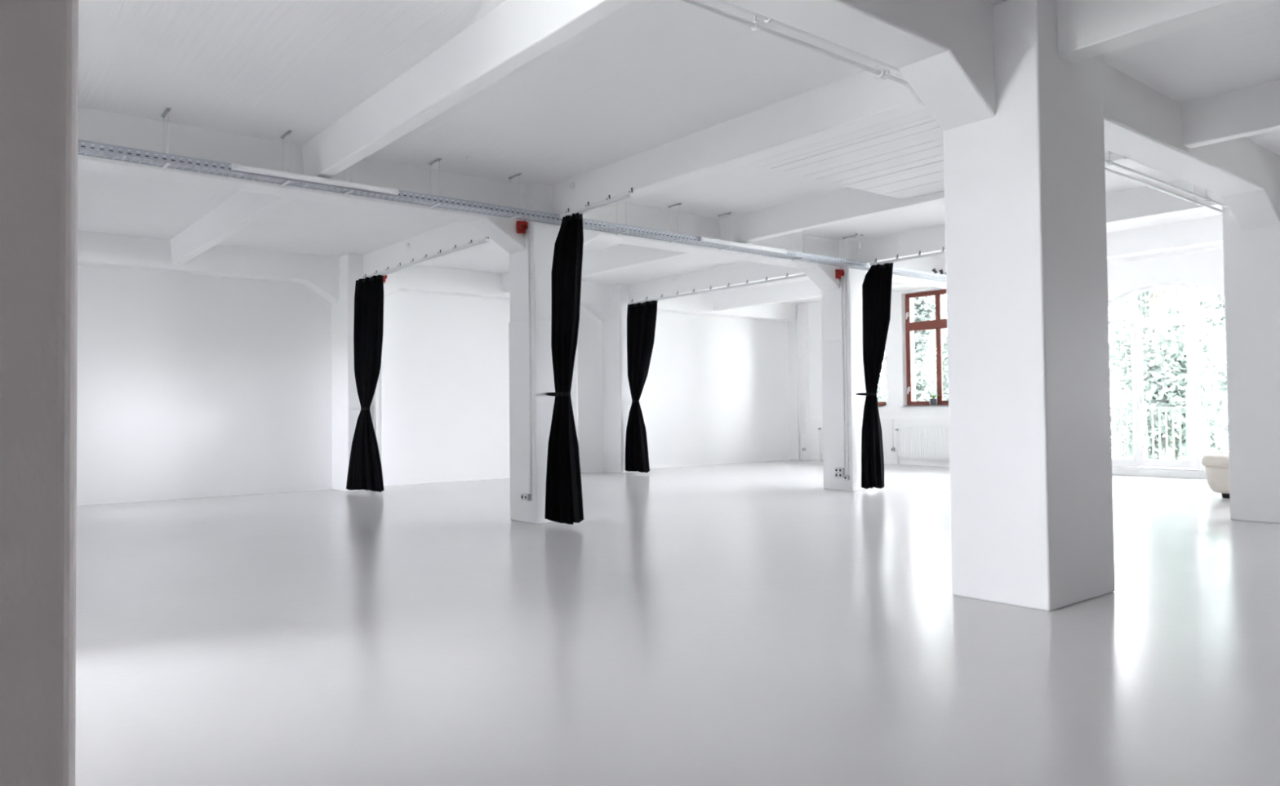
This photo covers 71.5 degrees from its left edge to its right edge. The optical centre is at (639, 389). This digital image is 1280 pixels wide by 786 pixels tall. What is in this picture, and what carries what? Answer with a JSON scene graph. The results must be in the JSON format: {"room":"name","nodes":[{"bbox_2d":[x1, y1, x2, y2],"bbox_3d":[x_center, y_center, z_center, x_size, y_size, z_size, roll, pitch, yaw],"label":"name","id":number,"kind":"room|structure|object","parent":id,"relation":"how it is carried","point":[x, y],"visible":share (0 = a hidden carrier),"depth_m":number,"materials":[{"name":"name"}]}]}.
{"room":"empty loft studio","nodes":[
{"label":"empty loft studio","id":0,"kind":"room"},
{"bbox_2d":[76,264,790,506],"bbox_3d":[-3.995,-0.220,14.550,18.900,3.530,0.420,0,-2,-39],"label":"wall","id":1,"kind":"structure","parent":0,"point":[189,386],"depth_m":13.47,"materials":[{"name":"paint"}]},
{"bbox_2d":[75,459,1279,785],"bbox_3d":[1.475,1.422,7.777,19.740,0.200,17.740,0,-2,-39],"label":"floor","id":2,"kind":"structure","parent":0,"point":[751,624],"depth_m":4.36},
{"bbox_2d":[0,0,78,785],"bbox_3d":[-1.868,-0.545,2.053,0.912,3.530,0.608,0,-2,-39],"label":"column","id":3,"kind":"structure","parent":2,"relation":"on","point":[39,38],"depth_m":2.04,"materials":[{"name":"paint"}]},
{"bbox_2d":[331,253,382,492],"bbox_3d":[-4.339,-0.239,13.602,0.527,3.530,0.720,0,-2,-39],"label":"column","id":4,"kind":"structure","parent":2,"relation":"on","point":[346,406],"depth_m":13.32,"materials":[{"name":"paint"}]},
{"bbox_2d":[373,387,377,436],"bbox_3d":[-3.982,0.057,13.386,0.041,2.880,0.043,0,-2,-39],"label":"conduit pipe","id":5,"kind":"object","parent":4,"relation":"attached to","point":[375,393],"visible":0.26,"depth_m":13.37,"materials":[{"name":"white"}]},
{"bbox_2d":[509,182,560,321],"bbox_3d":[-1.036,-0.374,9.526,0.527,3.530,0.498,0,-2,-39],"label":"column","id":6,"kind":"structure","parent":2,"relation":"on","point":[538,197],"depth_m":9.29,"materials":[{"name":"paint"}]},
{"bbox_2d":[508,318,577,524],"bbox_3d":[-1.031,0.331,9.509,0.541,2.120,0.518,0,-2,-39],"label":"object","id":7,"kind":"structure","parent":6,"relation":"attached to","point":[533,511],"depth_m":9.27,"materials":[{"name":"paint"}]},
{"bbox_2d":[520,493,531,501],"bbox_3d":[-1.179,1.116,9.210,0.056,0.068,0.136,0,-2,-39],"label":"power socket","id":8,"kind":"object","parent":7,"relation":"attached to","point":[524,496],"visible":1,"depth_m":9.17,"materials":[{"name":"grey plastic"}]},
{"bbox_2d":[527,223,532,493],"bbox_3d":[-1.140,-0.320,9.203,0.028,2.790,0.030,0,-2,-39],"label":"conduit pipe","id":9,"kind":"object","parent":7,"relation":"attached to","point":[528,224],"visible":1,"depth_m":9.19,"materials":[{"name":"white metal"}]},
{"bbox_2d":[601,283,642,473],"bbox_3d":[-0.348,-0.203,16.904,0.529,3.530,0.610,0,-2,-39],"label":"column","id":10,"kind":"structure","parent":2,"relation":"on","point":[616,394],"depth_m":16.62,"materials":[{"name":"paint"}]},
{"bbox_2d":[787,302,810,460],"bbox_3d":[3.596,-0.169,20.137,0.170,3.530,0.550,0,-2,-39],"label":"column","id":11,"kind":"structure","parent":2,"relation":"on","point":[803,335],"depth_m":19.99,"materials":[{"name":"paint"}]},
{"bbox_2d":[795,304,800,459],"bbox_3d":[3.546,-0.168,19.935,0.056,3.480,0.059,0,-2,-39],"label":"conduit pipe","id":12,"kind":"object","parent":11,"relation":"attached to","point":[797,305],"visible":1,"depth_m":19.92,"materials":[{"name":"white"}]},
{"bbox_2d":[817,426,822,461],"bbox_3d":[4.450,1.179,19.018,0.128,0.759,1.535,0,-2,-39],"label":"radiator","id":13,"kind":"object","parent":2,"relation":"on","point":[821,428],"visible":0.13,"depth_m":19.52,"materials":[{"name":"white metal"}]},
{"bbox_2d":[821,239,867,341],"bbox_3d":[2.988,-0.340,12.785,0.529,3.530,0.498,0,-2,-39],"label":"column","id":14,"kind":"structure","parent":2,"relation":"on","point":[831,299],"depth_m":12.57,"materials":[{"name":"paint"}]},
{"bbox_2d":[821,338,875,491],"bbox_3d":[2.994,0.365,12.769,0.543,2.120,0.518,0,-2,-39],"label":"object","id":15,"kind":"structure","parent":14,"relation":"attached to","point":[831,351],"depth_m":12.56,"materials":[{"name":"paint"}]},
{"bbox_2d":[835,467,844,477],"bbox_3d":[2.807,1.171,12.515,0.056,0.136,0.136,0,-2,-39],"label":"power socket","id":16,"kind":"object","parent":15,"relation":"attached to","point":[839,472],"visible":1,"depth_m":12.48,"materials":[{"name":"grey plastic"}]},
{"bbox_2d":[840,275,845,467],"bbox_3d":[2.854,-0.265,12.497,0.028,2.730,0.030,0,-2,-39],"label":"conduit pipe","id":17,"kind":"object","parent":15,"relation":"attached to","point":[842,289],"visible":1,"depth_m":12.49,"materials":[{"name":"white metal"}]},
{"bbox_2d":[844,272,848,475],"bbox_3d":[2.893,-0.217,12.450,0.028,2.830,0.030,0,-2,-39],"label":"conduit pipe","id":18,"kind":"object","parent":15,"relation":"attached to","point":[845,289],"visible":1,"depth_m":12.44,"materials":[{"name":"white metal"}]},
{"bbox_2d":[844,475,849,479],"bbox_3d":[2.884,1.233,12.420,0.056,0.068,0.068,0,-2,-39],"label":"power socket","id":19,"kind":"object","parent":15,"relation":"attached to","point":[846,477],"visible":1,"depth_m":12.40,"materials":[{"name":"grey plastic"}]},
{"bbox_2d":[895,426,949,464],"bbox_3d":[5.799,1.124,17.352,0.128,0.759,1.825,0,-2,-39],"label":"radiator","id":20,"kind":"object","parent":2,"relation":"on","point":[914,442],"visible":0.7,"depth_m":17.53,"materials":[{"name":"white metal"}]},
{"bbox_2d":[900,426,949,428],"bbox_3d":[5.809,0.751,17.329,0.071,0.015,1.758,0,-2,-39],"label":"grille","id":21,"kind":"object","parent":20,"relation":"attached to","point":[900,427],"depth_m":17.64,"materials":[{"name":"white metal"}]},
{"bbox_2d":[942,0,1115,611],"bbox_3d":[2.404,-0.509,5.514,0.836,3.530,0.612,0,-2,-39],"label":"column","id":22,"kind":"structure","parent":2,"relation":"on","point":[1032,507],"depth_m":5.22,"materials":[{"name":"paint"}]},
{"bbox_2d":[1201,453,1230,497],"bbox_3d":[7.554,1.062,10.905,0.964,0.536,0.964,0,-2,-39],"label":"pouf","id":23,"kind":"object","parent":2,"relation":"on","point":[1217,467],"visible":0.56,"depth_m":10.85,"materials":[{"name":"beige fabric"}]},
{"bbox_2d":[1201,453,1229,466],"bbox_3d":[7.552,0.866,10.910,0.964,0.144,0.964,0,-2,-39],"label":"seat cushion","id":24,"kind":"object","parent":23,"relation":"on","point":[1219,460],"depth_m":10.85,"materials":[{"name":"beige fabric"}]},
{"bbox_2d":[1222,195,1279,523],"bbox_3d":[6.368,-0.470,8.920,0.836,3.530,0.612,0,-2,-39],"label":"column","id":25,"kind":"structure","parent":2,"relation":"on","point":[1251,257],"depth_m":8.71,"materials":[{"name":"paint"}]},
{"bbox_2d":[77,0,1279,303],"bbox_3d":[1.433,-2.357,7.869,19.740,0.300,17.740,0,-2,-39],"label":"ceiling","id":26,"kind":"structure","parent":0,"point":[646,75],"depth_m":6.60,"materials":[{"name":"paint"}]},
{"bbox_2d":[169,191,294,265],"bbox_3d":[-4.709,-1.929,10.134,0.178,0.350,5.030,0,-2,-39],"label":"ceiling beam","id":27,"kind":"structure","parent":26,"relation":"attached to","point":[242,209],"depth_m":10.03,"materials":[{"name":"paint"}]},
{"bbox_2d":[363,221,493,276],"bbox_3d":[-2.723,-1.912,11.742,0.200,0.350,5.030,0,-2,-39],"label":"ceiling beam","id":28,"kind":"structure","parent":26,"relation":"attached to","point":[460,233],"depth_m":11.74,"materials":[{"name":"paint"}]},
{"bbox_2d":[359,236,488,279],"bbox_3d":[-2.957,-1.716,11.809,0.076,0.103,3.804,0,-2,-39],"label":"rail","id":29,"kind":"object","parent":28,"relation":"attached to","point":[455,249],"visible":0.88,"depth_m":11.39,"materials":[{"name":"white metal"}]},
{"bbox_2d":[346,274,384,492],"bbox_3d":[-3.990,-0.075,12.879,0.414,3.091,0.858,0,-2,-39],"label":"curtain","id":30,"kind":"object","parent":29,"relation":"hanging from","point":[365,468],"visible":1,"depth_m":12.79,"materials":[{"name":"black fabric"}]},
{"bbox_2d":[77,230,798,322],"bbox_3d":[-3.778,-1.661,14.297,18.900,0.705,0.320,0,-2,-39],"label":"ceiling beam","id":31,"kind":"structure","parent":26,"relation":"attached to","point":[319,273],"depth_m":13.29,"materials":[{"name":"paint"}]},
{"bbox_2d":[382,275,386,284],"bbox_3d":[-4.000,-1.729,13.857,0.100,0.155,0.088,0,-2,-39],"label":"fire alarm","id":32,"kind":"object","parent":31,"relation":"attached to","point":[384,277],"visible":0.39,"depth_m":13.86,"materials":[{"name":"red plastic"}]},
{"bbox_2d":[302,0,633,178],"bbox_3d":[-1.386,-2.065,6.032,0.178,0.350,4.930,0,-2,-39],"label":"ceiling beam","id":33,"kind":"structure","parent":26,"relation":"attached to","point":[514,33],"depth_m":5.69,"materials":[{"name":"paint"}]},
{"bbox_2d":[466,155,471,160],"bbox_3d":[-1.591,-2.147,8.270,0.050,0.033,0.050,0,-2,-39],"label":"junction box","id":34,"kind":"object","parent":26,"relation":"attached to","point":[468,157],"visible":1,"depth_m":8.25,"materials":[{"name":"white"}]},
{"bbox_2d":[78,106,946,290],"bbox_3d":[-0.431,-1.796,10.165,18.900,0.710,0.335,0,-2,-39],"label":"ceiling beam","id":35,"kind":"structure","parent":26,"relation":"attached to","point":[94,125],"depth_m":8.51,"materials":[{"name":"paint"}]},
{"bbox_2d":[516,220,528,236],"bbox_3d":[-1.221,-1.676,9.248,0.100,0.155,0.088,0,-2,-39],"label":"fire alarm","id":36,"kind":"object","parent":35,"relation":"attached to","point":[522,226],"visible":1,"depth_m":9.24,"materials":[{"name":"red plastic"}]},
{"bbox_2d":[835,269,844,280],"bbox_3d":[2.813,-1.612,12.514,0.100,0.155,0.088,0,-2,-39],"label":"fire alarm","id":37,"kind":"object","parent":35,"relation":"attached to","point":[838,273],"visible":1,"depth_m":12.50,"materials":[{"name":"red plastic"}]},
{"bbox_2d":[78,107,946,282],"bbox_3d":[0.019,-1.925,9.967,13.150,0.425,0.224,0,-2,-39],"label":"cable tray","id":38,"kind":"object","parent":26,"relation":"hanging from","point":[132,156],"visible":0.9,"depth_m":8.35,"materials":[{"name":"metal"}]},
{"bbox_2d":[78,139,202,172],"bbox_3d":[-3.909,-1.789,6.781,1.012,0.063,0.198,0,-2,-39],"label":"tray","id":39,"kind":"object","parent":38,"relation":"on","point":[132,156],"depth_m":6.79,"materials":[{"name":"metal"}]},
{"bbox_2d":[196,159,329,190],"bbox_3d":[-3.123,-1.782,7.417,1.012,0.063,0.198,0,-2,-39],"label":"tray","id":40,"kind":"object","parent":38,"relation":"on","point":[204,166],"depth_m":7.33,"materials":[{"name":"metal"}]},
{"bbox_2d":[231,163,398,195],"bbox_3d":[-2.727,-1.783,7.573,1.408,0.050,0.036,0,-2,-39],"label":"light","id":41,"kind":"object","parent":38,"relation":"attached to","point":[234,166],"visible":1,"depth_m":7.52,"materials":[{"name":"white plastic"}]},
{"bbox_2d":[322,185,438,206],"bbox_3d":[-2.337,-1.776,8.054,1.012,0.063,0.198,0,-2,-39],"label":"tray","id":42,"kind":"object","parent":38,"relation":"on","point":[413,198],"depth_m":8.10,"materials":[{"name":"metal"}]},
{"bbox_2d":[428,195,530,219],"bbox_3d":[-1.551,-1.769,8.690,1.012,0.063,0.198,0,-2,-39],"label":"tray","id":43,"kind":"object","parent":38,"relation":"on","point":[448,204],"depth_m":8.63,"materials":[{"name":"metal"}]},
{"bbox_2d":[520,209,611,231],"bbox_3d":[-0.765,-1.762,9.327,1.012,0.063,0.198,0,-2,-39],"label":"tray","id":44,"kind":"object","parent":38,"relation":"on","point":[540,218],"depth_m":9.22,"materials":[{"name":"metal"}]},
{"bbox_2d":[600,222,681,241],"bbox_3d":[0.021,-1.756,9.963,1.012,0.063,0.198,0,-2,-39],"label":"tray","id":45,"kind":"object","parent":38,"relation":"on","point":[613,227],"depth_m":9.91,"materials":[{"name":"metal"}]},
{"bbox_2d":[671,233,743,250],"bbox_3d":[0.807,-1.749,10.600,1.012,0.063,0.198,0,-2,-39],"label":"tray","id":46,"kind":"object","parent":38,"relation":"on","point":[682,237],"depth_m":10.49,"materials":[{"name":"metal"}]},
{"bbox_2d":[700,236,786,253],"bbox_3d":[1.283,-1.749,10.821,1.478,0.050,0.036,0,-2,-39],"label":"light","id":47,"kind":"object","parent":38,"relation":"attached to","point":[702,238],"visible":1,"depth_m":10.78,"materials":[{"name":"white plastic"}]},
{"bbox_2d":[732,247,798,258],"bbox_3d":[1.593,-1.742,11.236,1.012,0.063,0.198,0,-2,-39],"label":"tray","id":48,"kind":"object","parent":38,"relation":"on","point":[793,254],"depth_m":11.27,"materials":[{"name":"metal"}]},
{"bbox_2d":[787,252,848,266],"bbox_3d":[2.379,-1.736,11.873,1.012,0.063,0.198,0,-2,-39],"label":"tray","id":49,"kind":"object","parent":38,"relation":"on","point":[800,256],"depth_m":11.81,"materials":[{"name":"metal"}]},
{"bbox_2d":[836,259,870,271],"bbox_3d":[3.166,-1.729,12.510,1.012,0.063,0.198,0,-2,-39],"label":"tray","id":50,"kind":"object","parent":38,"relation":"on","point":[852,264],"depth_m":12.30,"materials":[{"name":"metal"}]},
{"bbox_2d":[892,266,933,278],"bbox_3d":[3.952,-1.722,13.146,1.012,0.063,0.198,0,-2,-39],"label":"tray","id":51,"kind":"object","parent":38,"relation":"on","point":[900,272],"depth_m":13.12,"materials":[{"name":"metal"}]},
{"bbox_2d":[922,272,946,282],"bbox_3d":[4.738,-1.716,13.783,1.012,0.063,0.198,0,-2,-39],"label":"tray","id":52,"kind":"object","parent":38,"relation":"on","point":[938,277],"depth_m":13.55,"materials":[{"name":"metal"}]},
{"bbox_2d":[502,244,693,293],"bbox_3d":[-0.722,-1.895,13.362,0.188,0.350,5.030,0,-2,-39],"label":"ceiling beam","id":53,"kind":"structure","parent":26,"relation":"attached to","point":[620,256],"depth_m":12.75,"materials":[{"name":"paint"}]},
{"bbox_2d":[629,261,804,302],"bbox_3d":[1.295,-1.878,14.995,0.200,0.350,5.030,0,-2,-39],"label":"ceiling beam","id":54,"kind":"structure","parent":26,"relation":"attached to","point":[739,273],"depth_m":15.00,"materials":[{"name":"paint"}]},
{"bbox_2d":[627,273,806,304],"bbox_3d":[1.168,-1.687,14.925,0.076,0.103,4.354,0,-2,-39],"label":"rail","id":55,"kind":"object","parent":54,"relation":"attached to","point":[800,275],"visible":0.88,"depth_m":14.65,"materials":[{"name":"white metal"}]},
{"bbox_2d":[625,300,657,472],"bbox_3d":[-0.028,-0.034,16.241,0.400,3.097,0.912,0,-2,-27],"label":"curtain","id":56,"kind":"object","parent":55,"relation":"hanging from","point":[641,317],"visible":1,"depth_m":16.21,"materials":[{"name":"black fabric"}]},
{"bbox_2d":[551,64,927,217],"bbox_3d":[0.599,-2.048,7.640,0.200,0.350,4.930,0,-2,-39],"label":"ceiling beam","id":57,"kind":"structure","parent":26,"relation":"attached to","point":[859,100],"depth_m":7.15,"materials":[{"name":"paint"}]},
{"bbox_2d":[568,182,575,189],"bbox_3d":[-0.691,-2.075,9.048,0.033,0.070,0.070,0,-2,-39],"label":"junction box","id":58,"kind":"object","parent":57,"relation":"attached to","point":[572,184],"visible":1,"depth_m":9.03,"materials":[{"name":"white plastic"}]},
{"bbox_2d":[559,186,634,218],"bbox_3d":[-0.429,-1.820,8.688,0.076,0.103,1.169,0,-2,-39],"label":"rail","id":59,"kind":"object","parent":57,"relation":"attached to","point":[629,194],"visible":0.97,"depth_m":8.59,"materials":[{"name":"white metal"}]},
{"bbox_2d":[544,212,583,524],"bbox_3d":[-0.790,-0.199,9.018,0.337,3.101,0.604,0,-2,-39],"label":"curtain","id":60,"kind":"object","parent":59,"relation":"hanging from","point":[563,489],"visible":1,"depth_m":8.93,"materials":[{"name":"black fabric"}]},
{"bbox_2d":[711,279,915,311],"bbox_3d":[3.129,-1.863,16.480,0.198,0.350,5.030,0,-2,-39],"label":"ceiling beam","id":61,"kind":"structure","parent":26,"relation":"attached to","point":[805,289],"depth_m":17.15,"materials":[{"name":"paint"}]},
{"bbox_2d":[854,232,862,248],"bbox_3d":[2.985,-2.021,12.114,0.160,0.200,0.070,0,-2,-39],"label":"holder","id":62,"kind":"object","parent":26,"relation":"hanging from","point":[859,233],"visible":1,"depth_m":12.09,"materials":[{"name":"white plastic"}]},
{"bbox_2d":[719,152,1133,243],"bbox_3d":[2.600,-2.031,9.261,0.188,0.350,4.930,0,-2,-39],"label":"ceiling beam","id":63,"kind":"structure","parent":26,"relation":"attached to","point":[846,204],"depth_m":9.93,"materials":[{"name":"paint"}]},
{"bbox_2d":[750,108,1112,199],"bbox_3d":[2.430,-2.100,7.413,2.480,0.277,2.250,0,-2,-39],"label":"board panel","id":64,"kind":"object","parent":26,"relation":"attached to","point":[901,157],"visible":0.37,"depth_m":7.55,"materials":[{"name":"paint"}]},
{"bbox_2d":[679,0,1225,213],"bbox_3d":[2.971,-2.017,6.593,18.090,0.476,0.090,0,-2,-39],"label":"ceiling pipe","id":65,"kind":"object","parent":26,"relation":"attached to","point":[881,73],"visible":0.69,"depth_m":5.11,"materials":[{"name":"white metal"}]},
{"bbox_2d":[715,0,1229,208],"bbox_3d":[3.031,-2.023,6.520,18.090,0.468,0.090,0,-2,-39],"label":"ceiling pipe","id":66,"kind":"object","parent":26,"relation":"attached to","point":[767,20],"visible":0.4,"depth_m":5.12,"materials":[{"name":"white metal"}]},
{"bbox_2d":[725,0,1279,231],"bbox_3d":[2.863,-1.935,6.099,18.900,0.700,0.348,0,-2,-39],"label":"ceiling beam","id":67,"kind":"structure","parent":26,"relation":"attached to","point":[944,49],"depth_m":5.23,"materials":[{"name":"paint"}]},
{"bbox_2d":[858,179,1222,264],"bbox_3d":[4.617,-2.014,10.893,0.200,0.350,4.930,0,-2,-39],"label":"ceiling beam","id":68,"kind":"structure","parent":26,"relation":"attached to","point":[1144,202],"depth_m":9.88,"materials":[{"name":"paint"}]},
{"bbox_2d":[869,246,945,266],"bbox_3d":[3.586,-1.786,11.940,0.076,0.103,1.169,0,-2,-39],"label":"rail","id":69,"kind":"object","parent":68,"relation":"attached to","point":[943,251],"visible":0.89,"depth_m":11.88,"materials":[{"name":"white metal"}]},
{"bbox_2d":[856,262,893,488],"bbox_3d":[3.258,-0.169,12.291,0.611,3.091,0.302,-2,-2,34],"label":"curtain","id":70,"kind":"object","parent":69,"relation":"hanging from","point":[877,283],"visible":1,"depth_m":12.23,"materials":[{"name":"black fabric"}]},
{"bbox_2d":[942,214,1222,276],"bbox_3d":[6.451,-1.998,12.379,0.198,0.350,4.930,0,-2,-39],"label":"ceiling beam","id":71,"kind":"structure","parent":26,"relation":"attached to","point":[1204,231],"depth_m":11.70,"materials":[{"name":"paint"}]},
{"bbox_2d":[1055,0,1276,62],"bbox_3d":[4.242,-2.197,3.142,0.200,0.350,6.030,0,-2,-39],"label":"ceiling beam","id":72,"kind":"structure","parent":26,"relation":"attached to","point":[1086,28],"depth_m":4.94,"materials":[{"name":"paint"}]},
{"bbox_2d":[1182,79,1279,148],"bbox_3d":[6.244,-2.180,4.763,0.188,0.350,6.030,0,-2,-39],"label":"ceiling beam","id":73,"kind":"structure","parent":26,"relation":"attached to","point":[1252,110],"depth_m":6.78,"materials":[{"name":"paint"}]},
{"bbox_2d":[808,248,1223,462],"bbox_3d":[8.961,-0.379,13.902,0.420,3.530,16.900,0,-2,-39],"label":"wall","id":74,"kind":"structure","parent":0,"point":[1209,263],"depth_m":18.11,"materials":[{"name":"paint"}]},
{"bbox_2d":[819,401,888,408],"bbox_3d":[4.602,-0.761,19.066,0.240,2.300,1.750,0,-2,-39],"label":"window sill","id":75,"kind":"structure","parent":74,"relation":"in","point":[881,404],"depth_m":18.55,"materials":[{"name":"red paint"}]},
{"bbox_2d":[808,415,948,418],"bbox_3d":[5.245,0.571,18.120,0.035,0.067,5.580,0,-2,-39],"label":"trim","id":76,"kind":"structure","parent":74,"relation":"attached to","point":[881,416],"depth_m":17.89,"materials":[{"name":"white paint"}]},
{"bbox_2d":[809,457,949,466],"bbox_3d":[5.664,1.475,17.606,0.018,0.075,6.300,0,-2,-39],"label":"baseboard","id":77,"kind":"structure","parent":74,"relation":"attached to","point":[889,462],"depth_m":17.84,"materials":[{"name":"white paint"}]},
{"bbox_2d":[892,419,893,447],"bbox_3d":[5.176,0.902,18.208,0.020,0.580,0.022,0,-2,-39],"label":"conduit pipe","id":78,"kind":"object","parent":74,"relation":"attached to","point":[892,420],"visible":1,"depth_m":18.20,"materials":[{"name":"white metal"}]},
{"bbox_2d":[899,288,948,407],"bbox_3d":[5.990,-0.818,17.354,0.240,2.300,2.040,0,-2,-39],"label":"window","id":79,"kind":"structure","parent":74,"relation":"in","point":[938,324],"depth_m":17.73,"materials":[{"name":"red paint"}]},
{"bbox_2d":[925,375,940,404],"bbox_3d":[5.778,0.019,17.527,0.271,0.586,0.276,0,-2,-39],"label":"potted orchid","id":80,"kind":"object","parent":79,"relation":"on","point":[933,402],"visible":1,"depth_m":17.48,"materials":[{"name":"grey plant"}]},
{"bbox_2d":[1108,282,1225,479],"bbox_3d":[8.515,-0.159,14.434,0.440,3.126,1.954,0,-2,-39],"label":"window frame","id":81,"kind":"structure","parent":74,"relation":"in","point":[1193,468],"depth_m":14.35,"materials":[{"name":"white paint"}]},
{"bbox_2d":[1107,275,1224,301],"bbox_3d":[8.508,-1.576,14.475,0.420,0.301,1.960,0,-2,-39],"label":"wall","id":82,"kind":"structure","parent":0,"point":[1216,282],"depth_m":14.03,"materials":[{"name":"paint"}]},
{"bbox_3d":[9.319,1.495,15.030,1.580,0.270,4.000,0,-2,-39],"label":"floor","id":83,"kind":"structure","parent":0,"visible":0},
{"bbox_2d":[1111,406,1227,460],"bbox_3d":[9.809,0.832,15.449,0.050,1.065,3.844,0,-2,-39],"label":"balcony railing","id":84,"kind":"object","parent":83,"relation":"on","point":[1204,416],"visible":0.37,"depth_m":15.83,"materials":[{"name":"white metal"}]},
{"label":"outside","id":85,"kind":"structure","parent":0,"visible":0},
{"bbox_3d":[5.423,5.604,17.081,150.000,0.200,140.000,0,-2,-39],"label":"ground","id":86,"kind":"structure","parent":85,"visible":0},
{"bbox_2d":[876,354,886,401],"bbox_3d":[5.902,0.423,25.552,3.012,10.569,3.249,-1,-1,21],"label":"tree","id":87,"kind":"object","parent":86,"relation":"on","point":[879,397],"visible":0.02,"depth_m":24.93,"materials":[{"name":"green plant"}]},
{"bbox_2d":[877,295,948,401],"bbox_3d":[8.820,0.496,28.920,3.009,10.522,3.299,0,-2,-31],"label":"tree","id":88,"kind":"object","parent":86,"relation":"on","point":[920,313],"visible":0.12,"depth_m":28.23,"materials":[{"name":"green plant"}]},
{"bbox_2d":[918,293,948,400],"bbox_3d":[8.556,0.545,22.027,3.153,10.097,3.165,0,-1,-14],"label":"tree","id":89,"kind":"object","parent":86,"relation":"on","point":[932,357],"visible":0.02,"depth_m":22.18,"materials":[{"name":"green plant"}]},
{"bbox_2d":[1108,287,1228,460],"bbox_3d":[11.227,-1.181,18.846,3.173,13.332,3.168,-1,-1,1],"label":"tree","id":90,"kind":"object","parent":86,"relation":"on","point":[1165,384],"visible":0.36,"depth_m":18.37,"materials":[{"name":"green plant"}]},
{"bbox_2d":[1127,284,1228,457],"bbox_3d":[14.068,-1.349,22.356,3.104,13.774,3.063,-1,-1,22],"label":"tree","id":91,"kind":"object","parent":86,"relation":"on","point":[1218,302],"visible":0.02,"depth_m":21.79,"materials":[{"name":"green plant"}]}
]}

